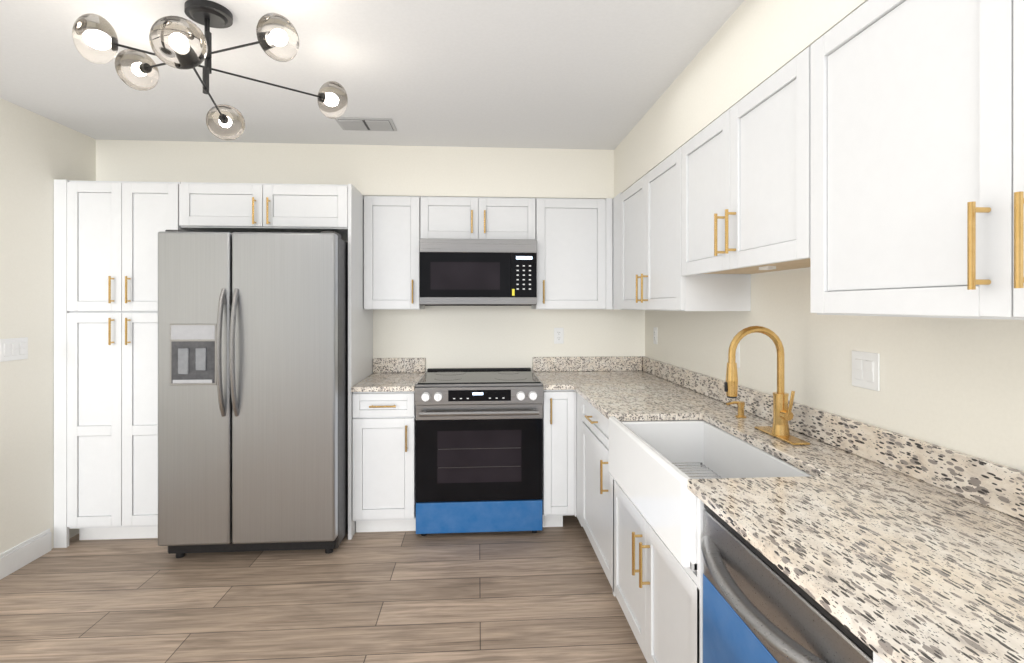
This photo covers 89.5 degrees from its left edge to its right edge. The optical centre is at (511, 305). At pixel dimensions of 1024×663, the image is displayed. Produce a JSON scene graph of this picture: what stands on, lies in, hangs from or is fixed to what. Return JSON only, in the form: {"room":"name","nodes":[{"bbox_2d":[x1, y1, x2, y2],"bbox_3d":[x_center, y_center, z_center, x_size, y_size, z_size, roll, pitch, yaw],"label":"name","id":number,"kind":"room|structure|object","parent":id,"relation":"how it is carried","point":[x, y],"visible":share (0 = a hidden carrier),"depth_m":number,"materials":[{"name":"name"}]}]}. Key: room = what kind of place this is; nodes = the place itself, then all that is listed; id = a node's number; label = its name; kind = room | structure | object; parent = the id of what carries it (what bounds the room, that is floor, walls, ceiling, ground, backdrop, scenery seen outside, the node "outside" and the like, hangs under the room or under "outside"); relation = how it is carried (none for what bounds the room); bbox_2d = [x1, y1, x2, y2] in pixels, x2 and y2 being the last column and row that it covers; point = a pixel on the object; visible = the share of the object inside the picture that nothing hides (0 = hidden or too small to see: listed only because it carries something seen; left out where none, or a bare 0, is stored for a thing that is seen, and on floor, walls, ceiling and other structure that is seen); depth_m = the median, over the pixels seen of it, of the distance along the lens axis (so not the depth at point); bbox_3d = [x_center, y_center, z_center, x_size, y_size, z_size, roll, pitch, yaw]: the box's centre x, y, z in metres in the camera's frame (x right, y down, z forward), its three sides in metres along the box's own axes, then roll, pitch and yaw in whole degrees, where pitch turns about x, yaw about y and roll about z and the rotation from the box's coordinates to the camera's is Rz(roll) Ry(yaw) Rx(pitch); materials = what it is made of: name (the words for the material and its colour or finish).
{"room":"kitchen","nodes":[
{"label":"kitchen","id":0,"kind":"room"},
{"bbox_2d":[0,98,95,553],"bbox_3d":[-2.498,0.164,0.285,0.100,2.440,6.600,0,0,-4],"label":"wall","id":1,"kind":"structure","parent":0,"point":[39,154],"depth_m":2.80,"materials":[{"name":"beige paint"}]},
{"bbox_2d":[0,337,27,361],"bbox_3d":[-2.598,0.227,2.699,0.010,0.116,0.162,0,0,-4],"label":"switch plate","id":2,"kind":"object","parent":1,"relation":"attached to","point":[11,349],"visible":1,"depth_m":2.69,"materials":[{"name":"white plastic"}]},
{"bbox_2d":[0,529,50,579],"bbox_3d":[-2.420,1.321,-0.040,0.014,0.125,5.940,0,0,-4],"label":"baseboard","id":3,"kind":"structure","parent":1,"relation":"attached to","point":[19,556],"depth_m":2.75,"materials":[{"name":"white wood"}]},
{"bbox_2d":[0,515,646,662],"bbox_3d":[-0.629,1.409,0.457,3.852,0.050,6.700,0,0,-4],"label":"floor","id":4,"kind":"structure","parent":0,"point":[545,595],"depth_m":2.40,"materials":[{"name":"brown wood"}]},
{"bbox_2d":[54,179,195,547],"bbox_3d":[-2.297,0.331,3.270,0.683,2.106,0.666,0,0,-4],"label":"pantry cabinet","id":5,"kind":"object","parent":4,"relation":"on","point":[105,359],"visible":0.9,"depth_m":2.98,"materials":[{"name":"white paint"}]},
{"bbox_2d":[158,230,347,557],"bbox_3d":[-1.448,0.486,3.165,0.925,1.795,0.930,0,0,-4],"label":"refrigerator","id":6,"kind":"object","parent":4,"relation":"on","point":[252,391],"visible":0.98,"depth_m":2.77,"materials":[{"name":"metal"}]},
{"bbox_2d":[179,182,372,539],"bbox_3d":[-1.461,0.331,3.324,0.984,2.106,0.666,0,0,-4],"label":"tall cabinet","id":7,"kind":"object","parent":4,"relation":"on","point":[262,207],"visible":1,"depth_m":3.06,"materials":[{"name":"white paint"}]},
{"bbox_2d":[352,391,415,531],"bbox_3d":[-0.784,0.948,3.368,0.365,0.873,0.666,0,0,-4],"label":"base cabinet","id":8,"kind":"object","parent":4,"relation":"on","point":[383,461],"visible":0.92,"depth_m":3.08,"materials":[{"name":"white paint"}]},
{"bbox_2d":[351,358,425,391],"bbox_3d":[-0.783,0.440,3.376,0.370,0.136,0.649,0,0,-4],"label":"countertop","id":9,"kind":"structure","parent":8,"relation":"on","point":[389,374],"depth_m":3.54,"materials":[{"name":"beige stone"}]},
{"bbox_2d":[415,368,543,535],"bbox_3d":[-0.211,0.915,3.363,0.761,0.937,0.705,0,0,-4],"label":"range","id":10,"kind":"object","parent":4,"relation":"on","point":[479,449],"visible":0.98,"depth_m":3.08,"materials":[{"name":"metal"}]},
{"bbox_2d":[542,390,576,526],"bbox_3d":[0.587,0.948,3.458,0.830,0.873,0.666,0,0,-4],"label":"base cabinet","id":11,"kind":"object","parent":4,"relation":"on","point":[559,499],"visible":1,"depth_m":3.15,"materials":[{"name":"white paint"}]},
{"bbox_2d":[532,357,574,389],"bbox_3d":[0.259,0.440,3.442,0.180,0.136,0.653,0,0,-4],"label":"countertop","id":12,"kind":"structure","parent":11,"relation":"on","point":[554,373],"depth_m":3.74,"materials":[{"name":"beige stone"}]},
{"bbox_2d":[577,393,612,588],"bbox_3d":[0.716,0.948,2.747,0.666,0.873,0.837,0,0,-4],"label":"base cabinet","id":13,"kind":"object","parent":4,"relation":"on","point":[595,497],"visible":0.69,"depth_m":2.66,"materials":[{"name":"white paint"}]},
{"bbox_2d":[613,420,705,662],"bbox_3d":[0.773,0.948,1.869,0.666,0.873,0.914,0,0,-4],"label":"base cabinet","id":14,"kind":"object","parent":4,"relation":"on","point":[657,589],"visible":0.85,"depth_m":1.77,"materials":[{"name":"white paint"}]},
{"bbox_2d":[701,504,872,662],"bbox_3d":[0.796,0.950,1.108,0.663,0.869,0.598,0,0,-4],"label":"dishwasher","id":15,"kind":"object","parent":4,"relation":"on","point":[758,607],"visible":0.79,"depth_m":1.10,"materials":[{"name":"metal"}]},
{"bbox_2d":[873,651,885,662],"bbox_3d":[0.878,0.948,0.550,0.628,0.872,0.518,0,0,-4],"label":"base cabinet","id":16,"kind":"object","parent":4,"relation":"on","point":[877,658],"depth_m":0.75,"materials":[{"name":"white paint"}]},
{"bbox_2d":[567,356,1023,662],"bbox_3d":[0.793,0.440,1.650,0.653,0.136,4.297,0,0,-4],"label":"countertop","id":17,"kind":"structure","parent":16,"relation":"on","point":[887,546],"depth_m":1.17,"materials":[{"name":"beige stone"}]},
{"bbox_2d":[609,416,811,571],"bbox_3d":[0.672,0.607,1.863,0.452,0.250,0.864,0,0,-4],"label":"farmhouse sink","id":18,"kind":"object","parent":17,"relation":"in","point":[654,466],"visible":0.6,"depth_m":1.90,"materials":[{"name":"white ceramic"}]},
{"bbox_2d":[726,401,745,417],"bbox_3d":[0.961,0.443,2.214,0.085,0.068,0.044,0,0,-4],"label":"soap dispenser","id":19,"kind":"object","parent":17,"relation":"on","point":[741,404],"visible":0.96,"depth_m":2.20,"materials":[{"name":"gold metal"}]},
{"bbox_2d":[724,326,809,444],"bbox_3d":[0.893,0.275,1.884,0.242,0.404,0.250,0,0,-4],"label":"brass faucet","id":20,"kind":"object","parent":17,"relation":"on","point":[782,417],"visible":1,"depth_m":1.87,"materials":[{"name":"gold metal"}]},
{"bbox_2d":[0,0,743,149],"bbox_3d":[-0.629,-1.081,0.457,3.852,0.050,6.700,0,0,-4],"label":"ceiling","id":21,"kind":"structure","parent":0,"point":[579,74],"depth_m":2.32,"materials":[{"name":"white paint"}]},
{"bbox_2d":[72,0,347,139],"bbox_3d":[-1.073,-0.878,1.859,0.819,0.353,0.793,0,0,-4],"label":"sputnik chandelier","id":22,"kind":"object","parent":21,"relation":"hanging from","point":[177,42],"visible":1,"depth_m":1.73,"materials":[{"name":"black metal"}]},
{"bbox_2d":[335,117,396,130],"bbox_3d":[-0.844,-1.049,2.998,0.320,0.012,0.200,0,0,-4],"label":"ceiling vent","id":23,"kind":"object","parent":21,"relation":"in","point":[369,124],"visible":1,"depth_m":2.97,"materials":[{"name":"white metal"}]},
{"bbox_2d":[346,241,644,370],"bbox_3d":[-0.843,0.164,3.750,3.852,2.440,0.100,0,0,-4],"label":"wall","id":24,"kind":"structure","parent":0,"point":[478,336],"depth_m":3.75,"materials":[{"name":"beige paint"}]},
{"bbox_2d":[96,140,613,198],"bbox_3d":[-0.830,-0.891,3.551,3.652,0.330,0.300,0,0,-4],"label":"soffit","id":25,"kind":"structure","parent":24,"relation":"attached to","point":[396,170],"depth_m":3.40,"materials":[{"name":"beige paint"}]},
{"bbox_2d":[364,196,424,308],"bbox_3d":[-0.796,-0.349,3.520,0.361,0.746,0.361,0,0,-4],"label":"upper cabinet","id":26,"kind":"object","parent":24,"relation":"attached to","point":[391,253],"visible":0.98,"depth_m":3.38,"materials":[{"name":"white paint"}]},
{"bbox_2d":[420,196,534,238],"bbox_3d":[-0.232,-0.579,3.557,0.762,0.286,0.361,0,0,-4],"label":"upper cabinet","id":27,"kind":"object","parent":24,"relation":"attached to","point":[474,218],"visible":0.83,"depth_m":3.42,"materials":[{"name":"white paint"}]},
{"bbox_2d":[419,238,536,305],"bbox_3d":[-0.229,-0.215,3.533,0.755,0.431,0.407,0,0,-4],"label":"microwave","id":28,"kind":"object","parent":27,"relation":"attached to","point":[478,272],"visible":1,"depth_m":3.33,"materials":[{"name":"metal"}]},
{"bbox_2d":[554,328,563,343],"bbox_3d":[0.342,0.218,3.771,0.070,0.116,0.008,0,0,-4],"label":"outlet","id":29,"kind":"object","parent":24,"relation":"attached to","point":[558,335],"visible":1,"depth_m":3.77,"materials":[{"name":"white plastic"}]},
{"bbox_2d":[531,198,612,308],"bbox_3d":[0.572,-0.349,3.609,0.840,0.746,0.361,0,0,-4],"label":"upper cabinet","id":30,"kind":"object","parent":24,"relation":"attached to","point":[574,237],"visible":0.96,"depth_m":3.46,"materials":[{"name":"white paint"}]},
{"bbox_2d":[645,267,1023,470],"bbox_3d":[1.246,0.164,0.529,0.100,2.440,6.600,0,0,-4],"label":"wall","id":31,"kind":"structure","parent":0,"point":[956,384],"depth_m":1.58,"materials":[{"name":"beige paint"}]},
{"bbox_2d":[653,327,656,343],"bbox_3d":[0.992,0.207,3.579,0.008,0.116,0.070,0,0,-4],"label":"outlet","id":32,"kind":"object","parent":31,"relation":"attached to","point":[654,335],"visible":1,"depth_m":3.57,"materials":[{"name":"white plastic"}]},
{"bbox_2d":[613,147,750,310],"bbox_3d":[0.859,-0.349,2.898,0.361,0.746,1.160,0,0,-4],"label":"upper cabinet","id":33,"kind":"object","parent":31,"relation":"attached to","point":[647,241],"visible":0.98,"depth_m":2.60,"materials":[{"name":"white paint"}]},
{"bbox_2d":[736,343,739,367],"bbox_3d":[1.064,0.234,2.461,0.008,0.116,0.070,0,0,-4],"label":"outlet","id":34,"kind":"object","parent":31,"relation":"attached to","point":[738,356],"visible":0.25,"depth_m":2.43,"materials":[{"name":"white plastic"}]},
{"bbox_2d":[614,0,867,196],"bbox_3d":[1.051,-0.891,0.366,0.310,0.330,6.300,0,0,-4],"label":"soffit","id":35,"kind":"structure","parent":31,"relation":"attached to","point":[749,47],"depth_m":1.92,"materials":[{"name":"beige paint"}]},
{"bbox_2d":[681,47,810,275],"bbox_3d":[0.926,-0.426,1.870,0.361,0.591,0.893,0,0,-4],"label":"upper cabinet","id":36,"kind":"object","parent":31,"relation":"attached to","point":[745,184],"visible":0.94,"depth_m":1.72,"materials":[{"name":"white paint"}]},
{"bbox_2d":[852,350,879,390],"bbox_3d":[1.117,0.204,1.638,0.010,0.116,0.116,0,0,-4],"label":"switch plate","id":37,"kind":"object","parent":31,"relation":"attached to","point":[865,370],"visible":1,"depth_m":1.63,"materials":[{"name":"white plastic"}]},
{"bbox_2d":[811,0,1023,319],"bbox_3d":[0.990,-0.349,0.886,0.361,0.746,1.070,0,0,-4],"label":"upper cabinet","id":38,"kind":"object","parent":31,"relation":"attached to","point":[917,158],"visible":0.98,"depth_m":1.07,"materials":[{"name":"white paint"}]}
]}

